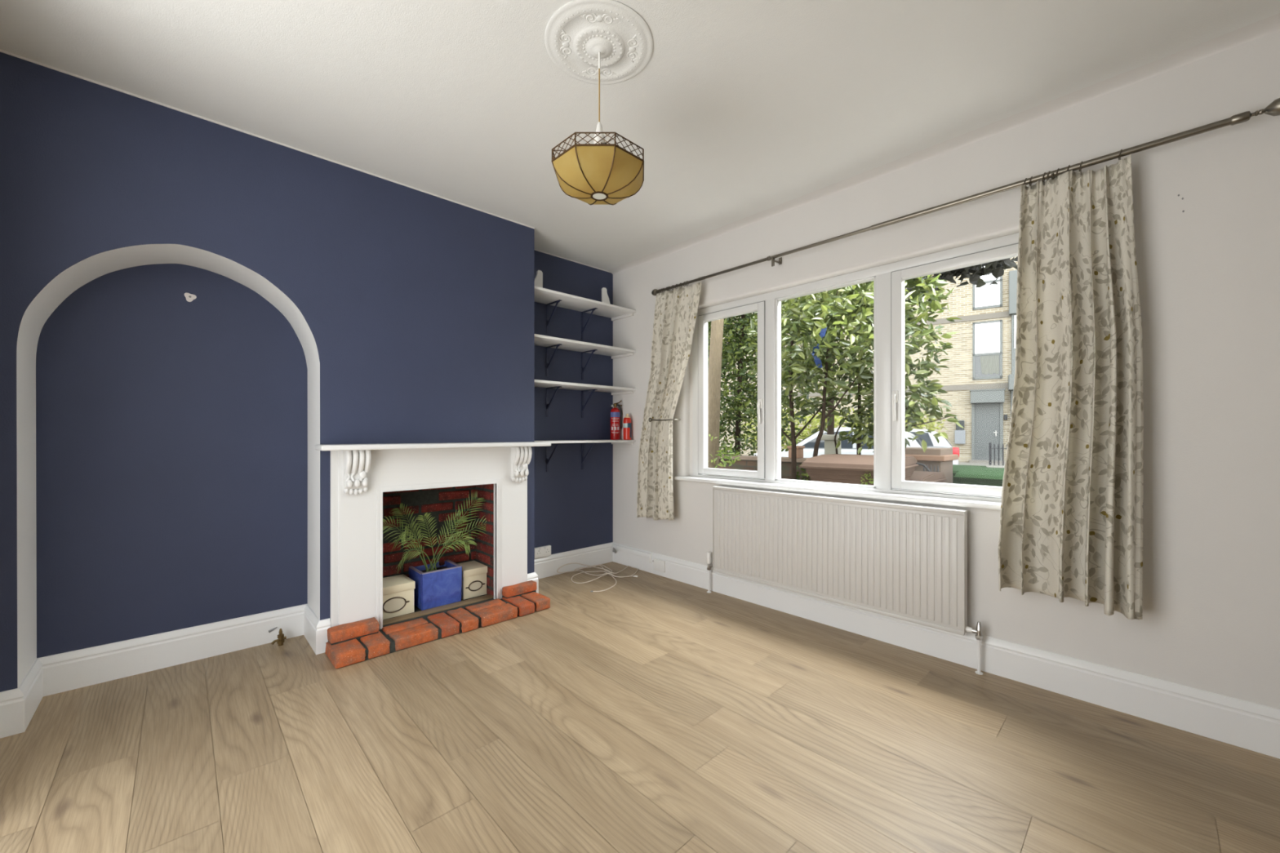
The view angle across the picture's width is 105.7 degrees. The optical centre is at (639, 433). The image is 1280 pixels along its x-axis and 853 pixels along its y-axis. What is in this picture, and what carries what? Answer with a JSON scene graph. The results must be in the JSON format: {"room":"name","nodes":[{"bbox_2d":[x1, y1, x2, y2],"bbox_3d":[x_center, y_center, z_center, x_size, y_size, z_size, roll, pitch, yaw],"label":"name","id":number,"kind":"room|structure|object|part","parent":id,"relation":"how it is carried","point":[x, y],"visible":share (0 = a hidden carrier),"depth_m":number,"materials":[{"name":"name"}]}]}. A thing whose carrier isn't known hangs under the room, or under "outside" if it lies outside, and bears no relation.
{"room":"living room","nodes":[
{"label":"living room","id":0,"kind":"room"},
{"bbox_2d":[0,52,534,692],"bbox_3d":[-1.749,-0.154,2.726,2.429,2.609,0.344,0,0,-43],"label":"wall","id":1,"kind":"structure","parent":0,"point":[411,312],"depth_m":2.42,"materials":[{"name":"blue paint"}]},
{"bbox_2d":[0,604,330,738],"bbox_3d":[-1.925,1.066,2.073,1.096,0.168,1.050,0,0,-43],"label":"baseboard","id":2,"kind":"structure","parent":1,"relation":"attached to","point":[49,675],"depth_m":2.34,"materials":[{"name":"white paint"}]},
{"bbox_2d":[0,48,610,272],"bbox_3d":[-1.345,-1.455,3.107,3.360,0.008,0.349,0,0,-43],"label":"trim","id":3,"kind":"structure","parent":1,"relation":"attached to","point":[1,51],"depth_m":2.35,"materials":[{"name":"white paint"}]},
{"bbox_2d":[315,441,551,629],"bbox_3d":[-1.155,0.604,2.937,1.346,1.093,0.167,0,0,-43],"label":"fireplace surround","id":4,"kind":"object","parent":1,"relation":"attached to","point":[360,473],"visible":0.98,"depth_m":2.74,"materials":[{"name":"white paint"}]},
{"bbox_3d":[-1.219,0.618,2.980,1.172,1.064,0.016,0,0,-43],"label":"panel","id":5,"kind":"part","parent":4,"relation":"part of","materials":[{"name":"white paint"}]},
{"bbox_2d":[315,441,551,450],"bbox_3d":[-1.155,0.071,2.937,1.346,0.029,0.167,0,0,-43],"label":"mantel shelf","id":6,"kind":"object","parent":4,"relation":"attached to","point":[517,445],"depth_m":2.84,"materials":[{"name":"white paint"}]},
{"bbox_2d":[382,484,493,626],"bbox_3d":[-1.327,0.700,3.096,0.779,0.900,0.387,0,0,-43],"label":"fireplace","id":7,"kind":"object","parent":1,"relation":"attached to","point":[440,503],"visible":0.39,"depth_m":3.27,"materials":[{"name":"brick"}]},
{"bbox_2d":[382,573,415,619],"bbox_3d":[-1.558,1.002,2.994,0.235,0.190,0.272,0,0,-43],"label":"storage box","id":8,"kind":"object","parent":7,"relation":"on","point":[397,590],"visible":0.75,"depth_m":2.92,"materials":[{"name":"beige cardboard"}]},
{"bbox_3d":[-1.558,0.929,2.994,0.235,0.045,0.272,0,0,-43],"label":"lid","id":9,"kind":"part","parent":8,"relation":"part of","materials":[{"name":"beige cardboard"}]},
{"bbox_2d":[382,491,487,610],"bbox_3d":[-1.316,0.741,3.139,0.350,0.713,0.795,0,0,38],"label":"potted palm","id":10,"kind":"object","parent":7,"relation":"on","point":[436,585],"visible":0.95,"depth_m":3.09,"materials":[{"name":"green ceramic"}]},
{"bbox_2d":[457,560,487,599],"bbox_3d":[-1.196,1.001,3.351,0.171,0.192,0.272,0,0,-43],"label":"storage box","id":11,"kind":"object","parent":7,"relation":"on","point":[473,572],"visible":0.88,"depth_m":3.26,"materials":[{"name":"beige cardboard"}]},
{"bbox_3d":[-1.196,0.927,3.352,0.171,0.045,0.272,0,0,-43],"label":"lid","id":12,"kind":"part","parent":11,"relation":"part of","materials":[{"name":"beige cardboard"}]},
{"bbox_2d":[35,250,613,657],"bbox_3d":[-1.514,-0.054,3.358,3.860,2.809,0.250,0,0,-43],"label":"wall","id":13,"kind":"structure","parent":0,"point":[171,431],"depth_m":2.46,"materials":[{"name":"blue paint"}]},
{"bbox_2d":[184,293,196,302],"bbox_3d":[-2.279,-0.690,2.458,0.046,0.044,0.004,0,0,-43],"label":"plaster patch","id":14,"kind":"object","parent":13,"relation":"attached to","point":[189,297],"visible":1,"depth_m":2.46,"materials":[{"name":"white paint"}]},
{"bbox_2d":[534,545,551,558],"bbox_3d":[-0.778,0.940,3.860,0.152,0.080,0.033,0,0,-43],"label":"power socket","id":15,"kind":"object","parent":13,"relation":"attached to","point":[543,551],"visible":0.93,"depth_m":3.85,"materials":[{"name":"white plastic"}]},
{"bbox_2d":[527,542,613,593],"bbox_3d":[-0.514,1.066,3.882,1.088,0.168,0.366,0,0,-43],"label":"baseboard","id":16,"kind":"structure","parent":13,"relation":"attached to","point":[548,566],"depth_m":4.04,"materials":[{"name":"white paint"}]},
{"bbox_2d":[534,285,635,339],"bbox_3d":[-0.509,-0.934,3.926,1.018,0.255,0.308,0,0,-43],"label":"wall shelf","id":17,"kind":"object","parent":13,"relation":"attached to","point":[547,296],"visible":0.94,"depth_m":3.92,"materials":[{"name":"white paint"}]},
{"bbox_2d":[534,270,542,288],"bbox_3d":[-0.794,-1.159,3.705,0.108,0.192,0.018,0,0,-43],"label":"bookend","id":18,"kind":"object","parent":17,"relation":"on","point":[539,277],"visible":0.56,"depth_m":3.71,"materials":[{"name":"white paint"}]},
{"bbox_2d":[601,287,609,303],"bbox_3d":[-0.285,-1.159,4.187,0.108,0.192,0.018,0,0,-43],"label":"bookend","id":19,"kind":"object","parent":17,"relation":"on","point":[605,299],"visible":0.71,"depth_m":4.16,"materials":[{"name":"white paint"}]},
{"bbox_2d":[534,333,635,379],"bbox_3d":[-0.509,-0.591,3.926,1.018,0.255,0.308,0,0,-43],"label":"wall shelf","id":20,"kind":"object","parent":13,"relation":"attached to","point":[546,341],"visible":0.96,"depth_m":3.92,"materials":[{"name":"white paint"}]},
{"bbox_2d":[534,379,635,417],"bbox_3d":[-0.509,-0.263,3.926,1.018,0.255,0.308,0,0,-43],"label":"wall shelf","id":21,"kind":"object","parent":13,"relation":"attached to","point":[548,384],"visible":0.94,"depth_m":3.91,"materials":[{"name":"white paint"}]},
{"bbox_2d":[534,440,635,471],"bbox_3d":[-0.509,0.180,3.926,1.018,0.253,0.308,0,0,-43],"label":"wall shelf","id":22,"kind":"object","parent":13,"relation":"attached to","point":[557,442],"visible":0.85,"depth_m":3.92,"materials":[{"name":"white paint"}]},
{"bbox_2d":[610,400,622,439],"bbox_3d":[-0.217,-0.121,4.270,0.092,0.349,0.089,0,0,-43],"label":"fire extinguisher","id":23,"kind":"object","parent":22,"relation":"on","point":[615,415],"visible":1,"depth_m":4.24,"materials":[{"name":"red metal"}]},
{"bbox_2d":[611,417,618,433],"bbox_3d":[-0.216,-0.070,4.233,0.066,0.132,0.015,0,0,-3],"label":"print","id":24,"kind":"object","parent":23,"relation":"attached to","point":[615,421],"depth_m":4.23,"materials":[{"name":"white"}]},
{"bbox_2d":[623,413,631,439],"bbox_3d":[-0.109,-0.059,4.157,0.070,0.226,0.070,0,0,-43],"label":"fire extinguisher","id":25,"kind":"object","parent":22,"relation":"on","point":[627,420],"visible":0.99,"depth_m":4.13,"materials":[{"name":"red metal"}]},
{"bbox_2d":[408,560,462,610],"bbox_3d":[-1.338,0.980,3.165,0.260,0.234,0.250,0,0,-43],"label":"pot","id":26,"kind":"object","parent":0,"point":[436,585],"depth_m":3.08,"materials":[{"name":"blue ceramic"}]},
{"bbox_2d":[0,561,1279,852],"bbox_3d":[0.242,1.152,1.397,3.910,0.004,8.524,0,0,-43],"label":"floor","id":27,"kind":"structure","parent":0,"point":[647,713],"depth_m":1.76,"materials":[{"name":"brown wood"}]},
{"bbox_2d":[271,628,286,646],"bbox_3d":[-1.961,1.104,2.630,0.067,0.092,0.036,0,0,-43],"label":"tap","id":28,"kind":"object","parent":27,"relation":"on","point":[280,641],"visible":1,"depth_m":2.63,"materials":[{"name":"gold metal"}]},
{"bbox_3d":[-1.961,1.124,2.630,0.067,0.029,0.020,0,0,-43],"label":"lever","id":29,"kind":"part","parent":28,"relation":"part of","materials":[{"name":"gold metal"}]},
{"bbox_2d":[324,580,550,668],"bbox_3d":[-1.113,1.083,2.865,1.236,0.134,0.263,0,0,-43],"label":"brick hearth","id":30,"kind":"object","parent":27,"relation":"on","point":[349,643],"visible":1,"depth_m":2.71,"materials":[{"name":"orange brick"}]},
{"bbox_2d":[382,594,493,626],"bbox_3d":[-1.242,1.119,2.997,0.738,0.061,0.124,0,0,-43],"label":"threshold strip","id":31,"kind":"object","parent":27,"relation":"on","point":[437,609],"visible":0.35,"depth_m":3.00,"materials":[{"name":"brown"}]},
{"bbox_2d":[556,562,638,591],"bbox_3d":[-0.282,1.114,3.926,0.670,0.078,0.586,0,0,-43],"label":"cable","id":32,"kind":"object","parent":27,"relation":"on","point":[594,566],"visible":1,"depth_m":3.98,"materials":[{"name":"beige plastic"}]},
{"bbox_2d":[0,0,1279,270],"bbox_3d":[0.307,-1.559,1.365,3.960,0.200,5.650,0,0,-43],"label":"ceiling","id":33,"kind":"structure","parent":0,"point":[738,109],"depth_m":2.01,"materials":[{"name":"paint"}]},
{"bbox_2d":[544,0,653,84],"bbox_3d":[-0.152,-1.445,1.820,0.404,0.028,0.404,0,0,-43],"label":"ceiling rose","id":34,"kind":"object","parent":33,"relation":"attached to","point":[575,34],"visible":0.98,"depth_m":1.79,"materials":[{"name":"paint"}]},
{"bbox_2d":[551,51,644,204],"bbox_3d":[-0.152,-1.161,1.820,0.339,0.543,0.339,0,0,-43],"label":"pendant lamp","id":35,"kind":"object","parent":34,"relation":"hanging from","point":[598,172],"visible":1,"depth_m":1.73,"materials":[{"name":"gold metal"}]},
{"bbox_3d":[-0.220,-0.940,1.751,0.139,0.093,0.136,0,0,-43],"label":"glass panel","id":36,"kind":"part","parent":35,"relation":"part of","materials":[{"name":"yellow glass"}]},
{"bbox_3d":[-0.248,-0.940,1.821,0.137,0.093,0.136,0,0,0],"label":"glass panel","id":37,"kind":"part","parent":35,"relation":"part of","materials":[{"name":"yellow glass"}]},
{"bbox_3d":[-0.222,-0.940,1.888,0.136,0.093,0.139,0,0,-43],"label":"glass panel","id":38,"kind":"part","parent":35,"relation":"part of","materials":[{"name":"yellow glass"}]},
{"bbox_3d":[-0.153,-0.940,1.724,0.136,0.093,0.137,0,0,0],"label":"glass panel","id":39,"kind":"part","parent":35,"relation":"part of","materials":[{"name":"yellow glass"}]},
{"bbox_3d":[-0.152,-1.272,1.820,0.005,0.245,0.005,0,0,-21],"label":"cord","id":40,"kind":"part","parent":35,"relation":"part of","materials":[{"name":"white plastic"}]},
{"bbox_3d":[-0.152,-0.940,1.916,0.136,0.093,0.137,0,0,0],"label":"glass panel","id":41,"kind":"part","parent":35,"relation":"part of","materials":[{"name":"yellow glass"}]},
{"bbox_3d":[-0.085,-0.940,1.889,0.139,0.093,0.136,0,0,-43],"label":"glass panel","id":42,"kind":"part","parent":35,"relation":"part of","materials":[{"name":"yellow glass"}]},
{"bbox_3d":[-0.083,-0.940,1.753,0.136,0.093,0.139,0,0,-43],"label":"glass panel","id":43,"kind":"part","parent":35,"relation":"part of","materials":[{"name":"yellow glass"}]},
{"bbox_3d":[-0.057,-0.940,1.820,0.137,0.093,0.136,0,0,0],"label":"glass panel","id":44,"kind":"part","parent":35,"relation":"part of","materials":[{"name":"yellow glass"}]},
{"bbox_2d":[613,30,1279,709],"bbox_3d":[1.624,-0.054,2.613,0.270,2.809,5.650,0,0,-43],"label":"wall","id":45,"kind":"structure","parent":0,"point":[1208,272],"depth_m":1.93,"materials":[{"name":"white paint"}]},
{"bbox_2d":[706,485,982,675],"bbox_3d":[1.073,0.762,2.932,0.088,0.775,1.673,0,0,-43],"label":"radiator","id":46,"kind":"object","parent":45,"relation":"attached to","point":[904,562],"visible":1,"depth_m":2.74,"materials":[{"name":"white metal"}]},
{"bbox_2d":[712,485,967,512],"bbox_3d":[1.064,0.379,2.921,0.060,0.007,1.532,0,0,-43],"label":"grille","id":47,"kind":"object","parent":46,"relation":"attached to","point":[753,491],"depth_m":2.79,"materials":[{"name":"white metal"}]},
{"bbox_2d":[674,232,1018,510],"bbox_3d":[1.159,-0.300,2.965,0.171,1.324,2.420,0,0,-43],"label":"window","id":48,"kind":"structure","parent":45,"relation":"attached to","point":[889,279],"depth_m":2.80,"materials":[{"name":"white plastic"}]},
{"bbox_3d":[0.817,-0.155,3.318,0.045,0.170,0.026,0,0,-43],"label":"handle","id":49,"kind":"part","parent":48,"relation":"part of","materials":[{"name":"white plastic"}]},
{"bbox_3d":[1.411,-0.155,2.691,0.045,0.170,0.026,0,0,-43],"label":"handle","id":50,"kind":"part","parent":48,"relation":"part of","materials":[{"name":"white plastic"}]},
{"bbox_2d":[607,13,1279,275],"bbox_3d":[1.516,-1.448,2.476,0.075,0.022,5.200,0,0,-43],"label":"trim","id":51,"kind":"structure","parent":45,"relation":"attached to","point":[1268,25],"depth_m":2.25,"materials":[{"name":"white paint"}]},
{"bbox_2d":[612,542,1279,759],"bbox_3d":[1.536,1.066,2.495,0.021,0.168,5.200,0,0,-43],"label":"baseboard","id":52,"kind":"structure","parent":45,"relation":"attached to","point":[1255,727],"depth_m":2.19,"materials":[{"name":"white paint"}]},
{"bbox_2d":[612,544,651,563],"bbox_3d":[-0.077,1.030,4.173,0.016,0.080,0.485,0,0,-43],"label":"trunking","id":53,"kind":"object","parent":52,"relation":"attached to","point":[628,550],"visible":0.98,"depth_m":4.14,"materials":[{"name":"white paint"}]},
{"bbox_2d":[652,558,665,572],"bbox_3d":[0.152,1.066,3.930,0.025,0.088,0.140,0,0,-43],"label":"junction box","id":54,"kind":"object","parent":52,"relation":"attached to","point":[658,565],"visible":1,"depth_m":3.91,"materials":[{"name":"white plastic"}]},
{"bbox_2d":[651,97,1279,295],"bbox_3d":[1.197,-1.115,2.779,0.120,0.089,3.125,0,0,-43],"label":"pole","id":55,"kind":"object","parent":45,"relation":"attached to","point":[1273,108],"visible":0.93,"depth_m":2.13,"materials":[{"name":"silver metal"}]},
{"bbox_2d":[636,280,701,520],"bbox_3d":[0.217,-0.231,3.732,0.102,1.822,0.610,0,0,-42],"label":"curtain","id":56,"kind":"object","parent":55,"relation":"hanging from","point":[676,310],"visible":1,"depth_m":3.78,"materials":[{"name":"beige fabric"}]},
{"bbox_2d":[648,417,680,422],"bbox_3d":[0.195,-0.110,3.801,0.148,0.036,0.279,0,0,-43],"label":"tieback","id":57,"kind":"object","parent":56,"relation":"attached to","point":[650,418],"visible":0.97,"depth_m":3.73,"materials":[{"name":"silver metal"}]},
{"bbox_3d":[0.199,-0.109,3.805,0.135,0.018,0.279,0,0,-43],"label":"cord","id":58,"kind":"part","parent":57,"relation":"part of","materials":[{"name":"silver metal"}]},
{"bbox_2d":[998,149,1143,619],"bbox_3d":[1.802,-0.208,2.049,0.160,1.861,0.451,0,0,-43],"label":"curtain","id":59,"kind":"object","parent":55,"relation":"hanging from","point":[1071,517],"visible":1,"depth_m":2.04,"materials":[{"name":"beige fabric"}]},
{"label":"outside","id":60,"kind":"structure","parent":0,"visible":0},
{"bbox_2d":[958,462,1004,467],"bbox_3d":[9.544,1.180,17.530,23.000,0.260,3.200,0,0,33],"label":"forecourt","id":61,"kind":"structure","parent":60,"point":[986,464],"depth_m":16.34,"materials":[{"name":"beige concrete"}]},
{"bbox_2d":[988,442,1007,465],"bbox_3d":[12.019,0.675,16.149,0.646,0.750,0.070,0,0,33],"label":"railing","id":62,"kind":"object","parent":61,"relation":"on","point":[990,448],"visible":0.65,"depth_m":16.24,"materials":[{"name":"black metal"}]},
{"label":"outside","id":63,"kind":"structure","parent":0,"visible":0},
{"bbox_3d":[0.264,1.400,6.250,2.700,0.300,26.000,0,0,-43],"label":"ground","id":64,"kind":"structure","parent":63,"visible":0},
{"bbox_2d":[707,318,741,468],"bbox_3d":[0.858,-0.892,5.192,0.375,4.297,0.715,0,0,-6],"label":"trunk","id":65,"kind":"object","parent":64,"relation":"on","point":[717,326],"visible":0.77,"depth_m":5.24,"materials":[{"name":"brown plant"}]},
{"bbox_3d":[0.878,-0.892,5.373,0.407,4.297,0.205,0,0,-43],"label":"stem","id":66,"kind":"part","parent":65,"relation":"part of","materials":[{"name":"brown plant"}]},
{"bbox_2d":[719,454,810,480],"bbox_3d":[-0.117,0.765,7.611,0.280,0.970,7.500,0,0,-43],"label":"wall","id":67,"kind":"structure","parent":64,"relation":"on","point":[747,462],"depth_m":5.86,"materials":[{"name":"brick"}]},
{"bbox_2d":[786,445,804,458],"bbox_3d":[1.788,0.210,5.561,0.144,0.140,0.144,0,0,-43],"label":"planter","id":68,"kind":"object","parent":67,"relation":"on","point":[799,448],"visible":0.77,"depth_m":5.52,"materials":[{"name":"ceramic"}]},
{"bbox_2d":[786,438,801,445],"bbox_3d":[1.782,0.091,5.597,0.169,0.162,0.179,0,0,24],"label":"seedling","id":69,"kind":"object","parent":68,"relation":"in","point":[797,439],"visible":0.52,"depth_m":5.58,"materials":[{"name":"green plant"}]},
{"bbox_2d":[795,464,808,480],"bbox_3d":[1.468,0.650,5.702,0.145,0.644,2.628,0,0,-43],"label":"ivy","id":70,"kind":"object","parent":67,"relation":"attached to","point":[802,468],"visible":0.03,"depth_m":5.36,"materials":[{"name":"green plant"}]},
{"bbox_2d":[707,294,843,455],"bbox_3d":[1.519,-1.107,7.588,3.239,4.735,2.870,0,0,-35],"label":"tree","id":71,"kind":"object","parent":64,"relation":"on","point":[731,351],"visible":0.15,"depth_m":6.77,"materials":[{"name":"green plant"}]},
{"bbox_3d":[1.436,-0.580,6.950,0.256,3.670,0.109,0,0,-43],"label":"stem","id":72,"kind":"part","parent":71,"relation":"part of","materials":[{"name":"brown plant"}]},
{"bbox_2d":[821,434,840,454],"bbox_3d":[2.059,0.630,5.179,0.191,1.240,0.191,0,0,-43],"label":"gate pier","id":73,"kind":"structure","parent":64,"relation":"on","point":[829,446],"depth_m":5.13,"materials":[{"name":"white stone"}]},
{"bbox_2d":[740,273,964,479],"bbox_3d":[1.846,-0.467,4.371,1.867,3.436,1.376,0,0,2],"label":"tree","id":74,"kind":"object","parent":64,"relation":"on","point":[811,322],"visible":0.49,"depth_m":4.17,"materials":[{"name":"green plant"}]},
{"bbox_3d":[1.331,-0.019,4.454,0.217,0.217,0.021,0,0,-27],"label":"stem","id":75,"kind":"part","parent":74,"relation":"part of","materials":[{"name":"plant"}]},
{"bbox_3d":[1.420,-0.151,4.494,0.135,2.804,0.066,0,0,-29],"label":"stem","id":76,"kind":"part","parent":74,"relation":"part of","materials":[{"name":"brown plant"}]},
{"bbox_3d":[1.605,-0.153,4.432,0.404,0.435,0.055,0,0,16],"label":"stem","id":77,"kind":"part","parent":74,"relation":"part of","materials":[{"name":"brown plant"}]},
{"bbox_2d":[811,326,827,368],"bbox_3d":[1.502,-0.724,4.060,0.131,0.344,0.020,0,0,0],"label":"ribbon","id":78,"kind":"object","parent":74,"relation":"attached to","point":[822,333],"visible":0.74,"depth_m":4.05,"materials":[{"name":"blue fabric"}]},
{"bbox_3d":[1.652,-0.075,4.347,0.308,2.647,0.136,0,0,3],"label":"stem","id":79,"kind":"part","parent":74,"relation":"part of","materials":[{"name":"brown plant"}]},
{"bbox_3d":[1.833,0.546,4.455,0.094,1.410,0.118,0,0,0],"label":"stem","id":80,"kind":"part","parent":74,"relation":"part of","materials":[{"name":"brown plant"}]},
{"bbox_3d":[1.758,-0.327,4.229,0.302,0.400,0.060,0,0,21],"label":"stem","id":81,"kind":"part","parent":74,"relation":"part of","materials":[{"name":"plant"}]},
{"bbox_3d":[2.047,-0.151,4.481,0.166,2.805,0.120,0,0,-43],"label":"stem","id":82,"kind":"part","parent":74,"relation":"part of","materials":[{"name":"brown plant"}]},
{"bbox_3d":[2.318,-0.092,3.966,0.441,0.129,0.085,0,0,28],"label":"stem","id":83,"kind":"part","parent":74,"relation":"part of","materials":[{"name":"brown plant"}]},
{"bbox_2d":[799,453,918,485],"bbox_3d":[1.760,0.712,3.852,0.663,1.076,0.878,0,0,41],"label":"wall","id":84,"kind":"structure","parent":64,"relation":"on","point":[830,468],"depth_m":3.64,"materials":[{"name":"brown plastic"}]},
{"bbox_3d":[1.741,0.220,3.830,0.643,0.092,0.801,0,0,41],"label":"lid","id":85,"kind":"part","parent":84,"relation":"part of","materials":[{"name":"brown stone"}]},
{"bbox_2d":[859,471,873,484],"bbox_3d":[1.624,0.751,3.449,0.124,0.997,0.105,0,0,2],"label":"weed","id":86,"kind":"object","parent":64,"relation":"on","point":[868,476],"visible":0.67,"depth_m":3.45,"materials":[{"name":"green plant"}]},
{"bbox_2d":[915,462,938,471],"bbox_3d":[2.645,0.731,4.684,0.020,1.038,0.427,0,0,-43],"label":"iron gate","id":87,"kind":"object","parent":64,"relation":"on","point":[917,463],"visible":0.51,"depth_m":4.59,"materials":[{"name":"black metal"}]},
{"bbox_3d":[2.644,0.324,4.684,0.020,0.224,0.426,0,0,-43],"label":"gate rail","id":88,"kind":"part","parent":87,"relation":"part of","materials":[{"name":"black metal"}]},
{"bbox_2d":[910,471,946,483],"bbox_3d":[2.361,0.796,4.379,0.740,0.907,0.559,0,0,-43],"label":"wheelie bin","id":89,"kind":"object","parent":64,"relation":"on","point":[919,476],"visible":0.1,"depth_m":4.16,"materials":[{"name":"brown plastic"}]},
{"bbox_2d":[905,447,958,483],"bbox_3d":[2.867,0.698,4.972,0.500,1.105,0.570,0,0,-43],"label":"brick pier","id":90,"kind":"structure","parent":64,"relation":"on","point":[944,458],"depth_m":4.75,"materials":[{"name":"brick"}]},
{"bbox_2d":[953,466,1004,486],"bbox_3d":[3.340,0.788,4.481,0.753,0.923,0.569,0,0,-42],"label":"wheelie bin","id":91,"kind":"object","parent":64,"relation":"on","point":[983,476],"visible":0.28,"depth_m":4.36,"materials":[{"name":"green plastic"}]},
{"bbox_3d":[3.322,0.366,4.464,0.687,0.079,0.551,0,0,-42],"label":"lid","id":92,"kind":"part","parent":91,"relation":"part of","materials":[{"name":"green plastic"}]},
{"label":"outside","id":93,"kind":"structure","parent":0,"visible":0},
{"bbox_3d":[30.814,1.430,33.836,74.400,0.240,120.000,0,0,-43],"label":"ground","id":94,"kind":"structure","parent":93,"visible":0},
{"bbox_2d":[733,283,915,434],"bbox_3d":[4.290,-2.404,10.749,4.369,7.327,3.623,0,0,-16],"label":"tree","id":95,"kind":"object","parent":94,"relation":"on","point":[830,429],"visible":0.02,"depth_m":10.45,"materials":[{"name":"green plant"}]},
{"bbox_3d":[4.116,-1.037,10.498,0.179,4.593,0.176,0,0,-43],"label":"stem","id":96,"kind":"part","parent":95,"relation":"part of","materials":[{"name":"brown plant"}]},
{"bbox_2d":[753,426,928,457],"bbox_3d":[4.777,0.576,11.841,4.107,1.467,1.768,0,0,33],"label":"car","id":97,"kind":"object","parent":94,"relation":"on","point":[809,442],"visible":0.06,"depth_m":11.07,"materials":[{"name":"grey paint"}]},
{"bbox_3d":[4.717,0.130,11.012,2.170,0.400,0.020,0,0,33],"label":"glass","id":98,"kind":"part","parent":97,"relation":"part of","materials":[{"name":"grey glass"}]},
{"bbox_3d":[6.287,0.150,10.845,0.260,0.320,1.240,0,0,33],"label":"glass","id":99,"kind":"part","parent":97,"relation":"part of","materials":[{"name":"grey glass"}]},
{"bbox_2d":[741,408,947,448],"bbox_3d":[7.069,-0.101,16.978,7.210,1.613,2.044,0,0,0],"label":"hedge","id":100,"kind":"object","parent":94,"relation":"on","point":[931,424],"visible":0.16,"depth_m":16.71,"materials":[{"name":"green plant"}]},
{"bbox_2d":[707,256,1017,463],"bbox_3d":[6.919,-5.000,24.476,35.000,12.700,6.450,0,0,33],"label":"apartment building","id":101,"kind":"structure","parent":94,"relation":"on","point":[978,380],"depth_m":17.67,"materials":[{"name":"brick"}]},
{"bbox_3d":[12.526,-2.434,17.487,0.731,0.794,0.006,0,0,33],"label":"pane","id":102,"kind":"part","parent":101,"relation":"part of","materials":[{"name":"grey glass"}]},
{"bbox_3d":[12.526,-3.450,17.487,0.731,1.078,0.006,0,0,33],"label":"pane","id":103,"kind":"part","parent":101,"relation":"part of","materials":[{"name":"white glass"}]},
{"bbox_3d":[12.526,-5.007,17.487,0.731,0.842,0.006,0,0,33],"label":"pane","id":104,"kind":"part","parent":101,"relation":"part of","materials":[{"name":"white glass"}]},
{"bbox_3d":[12.515,-0.118,17.480,0.921,2.216,0.070,0,0,33],"label":"door frame","id":105,"kind":"part","parent":101,"relation":"part of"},
{"bbox_3d":[12.521,-0.133,17.488,0.741,2.186,0.030,0,0,33],"label":"door","id":106,"kind":"part","parent":101,"relation":"part of","materials":[{"name":"grey metal"}]},
{"bbox_2d":[979,355,999,374],"bbox_3d":[12.571,-2.469,17.440,0.564,0.684,0.016,0,0,33],"label":"curtain","id":107,"kind":"object","parent":101,"relation":"hanging from","point":[988,364],"depth_m":17.45,"materials":[{"name":"grey fabric"}]},
{"bbox_3d":[12.526,-6.071,17.487,0.731,1.126,0.006,0,0,33],"label":"pane","id":108,"kind":"part","parent":101,"relation":"part of","materials":[{"name":"white glass"}]},
{"bbox_2d":[909,428,959,464],"bbox_3d":[6.918,0.576,14.241,4.107,1.467,1.768,0,0,33],"label":"car","id":109,"kind":"object","parent":94,"relation":"on","point":[931,441],"visible":0.12,"depth_m":12.83,"materials":[{"name":"grey paint"}]},
{"bbox_3d":[6.858,0.130,13.412,2.170,0.400,0.020,0,0,33],"label":"glass","id":110,"kind":"part","parent":109,"relation":"part of","materials":[{"name":"grey glass"}]},
{"bbox_2d":[952,448,959,457],"bbox_3d":[8.092,0.500,12.573,0.315,0.220,0.250,0,0,33],"label":"tail lamp","id":111,"kind":"object","parent":109,"relation":"attached to","point":[956,451],"depth_m":12.42,"materials":[{"name":"red plastic"}]},
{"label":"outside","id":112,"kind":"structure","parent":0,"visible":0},
{"bbox_3d":[2.875,1.390,7.348,2.600,0.320,60.000,0,0,-43],"label":"pavement","id":113,"kind":"object","parent":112,"visible":0},
{"bbox_2d":[906,256,1017,297],"bbox_3d":[4.196,-0.697,5.618,2.678,3.908,0.988,0,0,0],"label":"maple tree","id":114,"kind":"object","parent":113,"relation":"on","point":[996,268],"visible":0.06,"depth_m":5.46,"materials":[{"name":"green plant"}]}
]}

